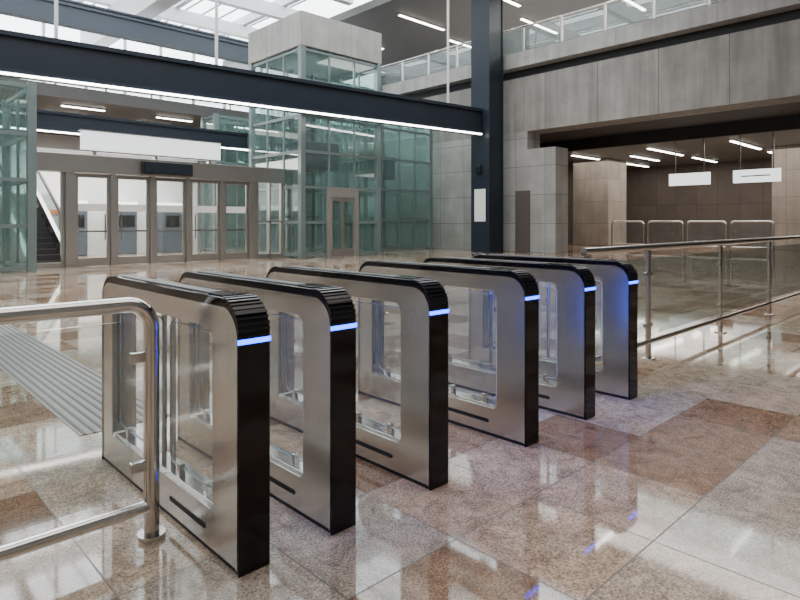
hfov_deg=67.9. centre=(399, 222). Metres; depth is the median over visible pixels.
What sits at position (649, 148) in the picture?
linear light
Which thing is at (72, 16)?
steel beam
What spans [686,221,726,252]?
crowd barrier
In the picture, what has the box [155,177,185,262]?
door
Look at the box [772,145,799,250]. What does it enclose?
concrete column
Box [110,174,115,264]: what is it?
trim
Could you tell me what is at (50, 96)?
ceiling
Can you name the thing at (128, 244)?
ticket machine
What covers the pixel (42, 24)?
window
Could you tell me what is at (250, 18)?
skylight
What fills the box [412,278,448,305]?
vent grille
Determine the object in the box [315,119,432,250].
glass wall
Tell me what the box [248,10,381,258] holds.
lift tower
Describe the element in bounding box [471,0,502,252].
steel column
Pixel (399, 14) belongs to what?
linear light
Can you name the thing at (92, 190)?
wall
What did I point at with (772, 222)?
crowd barrier
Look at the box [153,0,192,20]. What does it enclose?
roof beam
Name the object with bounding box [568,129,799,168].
ceiling
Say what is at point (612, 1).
balcony railing
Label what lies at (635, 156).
linear light
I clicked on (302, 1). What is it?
window
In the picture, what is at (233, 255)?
door
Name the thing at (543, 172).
wall
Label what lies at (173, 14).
roof beam
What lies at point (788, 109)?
ceiling
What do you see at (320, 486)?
turnstile
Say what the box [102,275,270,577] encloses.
turnstile
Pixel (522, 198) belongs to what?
door
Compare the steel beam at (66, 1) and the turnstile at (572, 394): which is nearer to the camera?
the turnstile at (572, 394)
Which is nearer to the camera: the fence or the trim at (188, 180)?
the fence
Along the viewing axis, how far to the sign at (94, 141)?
18.56 m
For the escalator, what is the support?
on the floor
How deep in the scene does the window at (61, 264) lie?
17.04 m
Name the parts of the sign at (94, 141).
casing, casing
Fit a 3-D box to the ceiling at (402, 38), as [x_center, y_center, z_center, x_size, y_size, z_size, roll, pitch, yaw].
[11.436,-10.920,31.057,20.500,0.400,47.000,0,0,-44]
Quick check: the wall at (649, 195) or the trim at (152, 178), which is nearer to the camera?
the trim at (152, 178)
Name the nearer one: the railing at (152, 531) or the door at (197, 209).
the railing at (152, 531)
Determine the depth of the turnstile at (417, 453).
2.96 m
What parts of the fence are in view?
post, rail, rail, post, post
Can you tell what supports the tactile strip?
on the floor
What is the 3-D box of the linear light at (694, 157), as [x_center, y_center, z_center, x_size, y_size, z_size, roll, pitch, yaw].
[17.106,-3.555,33.307,3.600,0.080,0.200,0,0,-44]
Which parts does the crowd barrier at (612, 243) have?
rail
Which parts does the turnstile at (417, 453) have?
sill rail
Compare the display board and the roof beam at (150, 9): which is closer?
the display board
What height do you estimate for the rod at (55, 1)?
6.400 m
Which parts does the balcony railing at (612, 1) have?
post, post, handrail, post, post, post, post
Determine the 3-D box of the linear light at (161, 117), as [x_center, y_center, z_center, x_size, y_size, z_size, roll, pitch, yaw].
[-10.791,-4.975,28.446,1.800,0.080,0.200,0,0,-44]
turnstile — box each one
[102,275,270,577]
[177,271,356,535]
[265,266,448,490]
[358,260,538,446]
[423,257,595,419]
[469,254,637,399]
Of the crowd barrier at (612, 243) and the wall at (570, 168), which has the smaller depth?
the crowd barrier at (612, 243)
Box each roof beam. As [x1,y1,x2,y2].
[80,0,181,46]
[82,0,257,39]
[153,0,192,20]
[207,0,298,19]
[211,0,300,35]
[332,0,353,5]
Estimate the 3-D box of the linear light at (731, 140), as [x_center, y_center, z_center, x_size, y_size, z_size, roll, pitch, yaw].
[15.773,-3.555,27.041,4.200,0.080,0.200,0,0,-44]
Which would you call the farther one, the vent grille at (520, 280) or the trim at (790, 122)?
the trim at (790, 122)
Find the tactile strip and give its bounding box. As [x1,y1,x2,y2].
[0,324,169,435]
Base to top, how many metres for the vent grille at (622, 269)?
0.120 m
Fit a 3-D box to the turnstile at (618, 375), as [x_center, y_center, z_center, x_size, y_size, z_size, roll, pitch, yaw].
[1.187,0.777,4.867,0.135,1.006,1.498,0,0,-44]
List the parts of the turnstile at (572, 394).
hinge post, sill rail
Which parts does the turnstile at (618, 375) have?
sill rail, hinge post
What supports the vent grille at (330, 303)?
attached to the turnstile at (320, 486)
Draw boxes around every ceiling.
[0,76,356,152]
[223,0,725,89]
[540,102,799,143]
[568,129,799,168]
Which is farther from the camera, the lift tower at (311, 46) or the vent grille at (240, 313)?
the lift tower at (311, 46)
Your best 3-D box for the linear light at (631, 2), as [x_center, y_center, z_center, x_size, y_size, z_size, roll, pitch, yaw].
[11.031,-10.675,28.590,3.500,0.080,0.200,0,0,-44]
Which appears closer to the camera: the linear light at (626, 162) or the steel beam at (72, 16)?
the steel beam at (72, 16)
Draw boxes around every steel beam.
[0,0,384,90]
[0,29,482,134]
[0,105,248,150]
[58,0,247,43]
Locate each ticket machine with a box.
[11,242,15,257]
[59,201,87,255]
[119,202,137,253]
[157,203,181,252]
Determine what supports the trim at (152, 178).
on the floor
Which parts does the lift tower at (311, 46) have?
guide rail, guide rail, guide rail, lift door, lift door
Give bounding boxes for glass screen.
[201,113,360,251]
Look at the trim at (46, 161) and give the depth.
18.29 m
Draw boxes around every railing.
[0,297,165,562]
[54,83,296,118]
[335,0,710,87]
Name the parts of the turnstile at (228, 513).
sill rail, hinge post, hinge post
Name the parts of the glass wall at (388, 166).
guide rail, guide rail, guide rail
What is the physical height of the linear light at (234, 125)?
0.080 m
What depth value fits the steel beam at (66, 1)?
27.95 m
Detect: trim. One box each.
[37,151,284,183]
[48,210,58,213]
[65,172,74,267]
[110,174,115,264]
[150,176,154,263]
[185,178,190,261]
[220,180,224,259]
[248,182,255,258]
[269,0,799,118]
[306,9,799,120]
[540,115,799,150]
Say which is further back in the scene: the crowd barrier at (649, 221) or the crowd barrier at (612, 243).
the crowd barrier at (612, 243)
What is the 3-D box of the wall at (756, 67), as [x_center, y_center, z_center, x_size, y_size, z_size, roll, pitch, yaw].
[6.276,-5.220,26.108,1.200,2.400,47.000,0,0,-44]
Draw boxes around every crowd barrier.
[611,221,644,245]
[647,221,683,250]
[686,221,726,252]
[730,220,774,253]
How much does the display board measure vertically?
0.400 m
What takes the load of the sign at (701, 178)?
hanging from the ceiling at (719, 149)
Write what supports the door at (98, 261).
attached to the trim at (46, 161)
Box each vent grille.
[222,294,270,332]
[314,286,356,319]
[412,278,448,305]
[509,269,538,292]
[569,264,595,283]
[614,260,637,277]
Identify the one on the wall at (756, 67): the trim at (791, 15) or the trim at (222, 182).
the trim at (791, 15)
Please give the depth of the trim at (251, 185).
21.16 m
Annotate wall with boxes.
[0,133,248,241]
[0,145,196,256]
[258,19,799,164]
[259,131,567,252]
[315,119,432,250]
[568,166,572,242]
[626,159,771,245]
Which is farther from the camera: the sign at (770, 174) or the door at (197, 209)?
the sign at (770, 174)
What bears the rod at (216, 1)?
on the steel beam at (26, 56)
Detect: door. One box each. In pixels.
[75,173,109,266]
[116,175,149,264]
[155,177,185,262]
[191,179,219,260]
[225,181,247,259]
[515,190,529,251]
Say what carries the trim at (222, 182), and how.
on the floor
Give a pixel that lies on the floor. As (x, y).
(687, 487)
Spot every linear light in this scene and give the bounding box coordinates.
[60,104,106,111]
[155,116,193,121]
[233,125,265,130]
[397,13,445,30]
[449,39,470,47]
[503,0,521,6]
[519,17,558,33]
[570,154,600,159]
[624,0,646,10]
[626,162,649,166]
[629,155,659,160]
[646,147,684,155]
[691,156,717,162]
[728,139,762,149]
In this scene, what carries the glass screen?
on the floor
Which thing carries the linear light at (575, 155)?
attached to the ceiling at (719, 149)
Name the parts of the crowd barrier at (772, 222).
rail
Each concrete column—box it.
[573,158,625,245]
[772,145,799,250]
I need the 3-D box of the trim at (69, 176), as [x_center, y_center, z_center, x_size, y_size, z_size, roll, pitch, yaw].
[-9.587,-0.095,17.214,0.260,2.750,0.280,0,0,-44]
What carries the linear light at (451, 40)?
attached to the ceiling at (402, 38)
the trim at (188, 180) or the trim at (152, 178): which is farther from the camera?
the trim at (188, 180)
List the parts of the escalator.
handrail, handrail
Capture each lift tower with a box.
[0,80,36,271]
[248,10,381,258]
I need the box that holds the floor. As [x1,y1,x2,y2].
[0,241,799,599]
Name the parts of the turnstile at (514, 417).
sill rail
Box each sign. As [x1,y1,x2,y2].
[78,129,220,163]
[669,139,710,185]
[733,132,780,182]
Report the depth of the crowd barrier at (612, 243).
29.00 m
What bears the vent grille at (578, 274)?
attached to the turnstile at (572, 394)
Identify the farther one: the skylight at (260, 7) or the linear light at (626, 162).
the linear light at (626, 162)
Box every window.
[37,172,64,268]
[41,23,225,108]
[92,0,306,36]
[256,182,283,258]
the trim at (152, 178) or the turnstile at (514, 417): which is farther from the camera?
the trim at (152, 178)
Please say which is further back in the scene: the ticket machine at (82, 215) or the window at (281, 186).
the ticket machine at (82, 215)
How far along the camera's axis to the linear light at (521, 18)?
32.15 m
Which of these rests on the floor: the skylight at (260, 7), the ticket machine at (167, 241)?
the ticket machine at (167, 241)
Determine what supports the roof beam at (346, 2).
on the roof beam at (150, 9)
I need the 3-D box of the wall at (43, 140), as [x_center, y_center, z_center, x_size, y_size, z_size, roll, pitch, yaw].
[-13.414,-1.870,39.994,54.000,6.300,0.300,0,0,-44]
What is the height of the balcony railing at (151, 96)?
1.143 m
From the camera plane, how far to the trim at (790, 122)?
25.09 m
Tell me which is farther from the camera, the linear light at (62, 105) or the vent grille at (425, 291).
the linear light at (62, 105)
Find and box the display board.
[141,161,192,176]
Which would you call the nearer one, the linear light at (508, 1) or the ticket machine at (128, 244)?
the ticket machine at (128, 244)
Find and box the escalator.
[0,163,59,263]
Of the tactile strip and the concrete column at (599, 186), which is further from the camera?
the concrete column at (599, 186)
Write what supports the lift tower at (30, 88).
on the floor
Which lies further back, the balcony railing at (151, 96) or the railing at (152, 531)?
the balcony railing at (151, 96)
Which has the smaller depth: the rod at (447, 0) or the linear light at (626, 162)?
the rod at (447, 0)
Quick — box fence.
[580,235,799,361]
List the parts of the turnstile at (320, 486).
sill rail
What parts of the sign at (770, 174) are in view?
panel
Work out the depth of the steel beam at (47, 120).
20.66 m
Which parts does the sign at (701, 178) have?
panel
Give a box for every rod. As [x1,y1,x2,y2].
[54,0,57,37]
[215,0,217,64]
[447,0,448,102]
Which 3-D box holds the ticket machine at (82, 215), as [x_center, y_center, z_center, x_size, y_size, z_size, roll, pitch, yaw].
[-12.829,0.205,23.347,0.840,2.150,0.740,0,0,-44]
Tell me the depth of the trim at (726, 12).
22.69 m
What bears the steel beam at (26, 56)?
attached to the steel column at (486, 15)

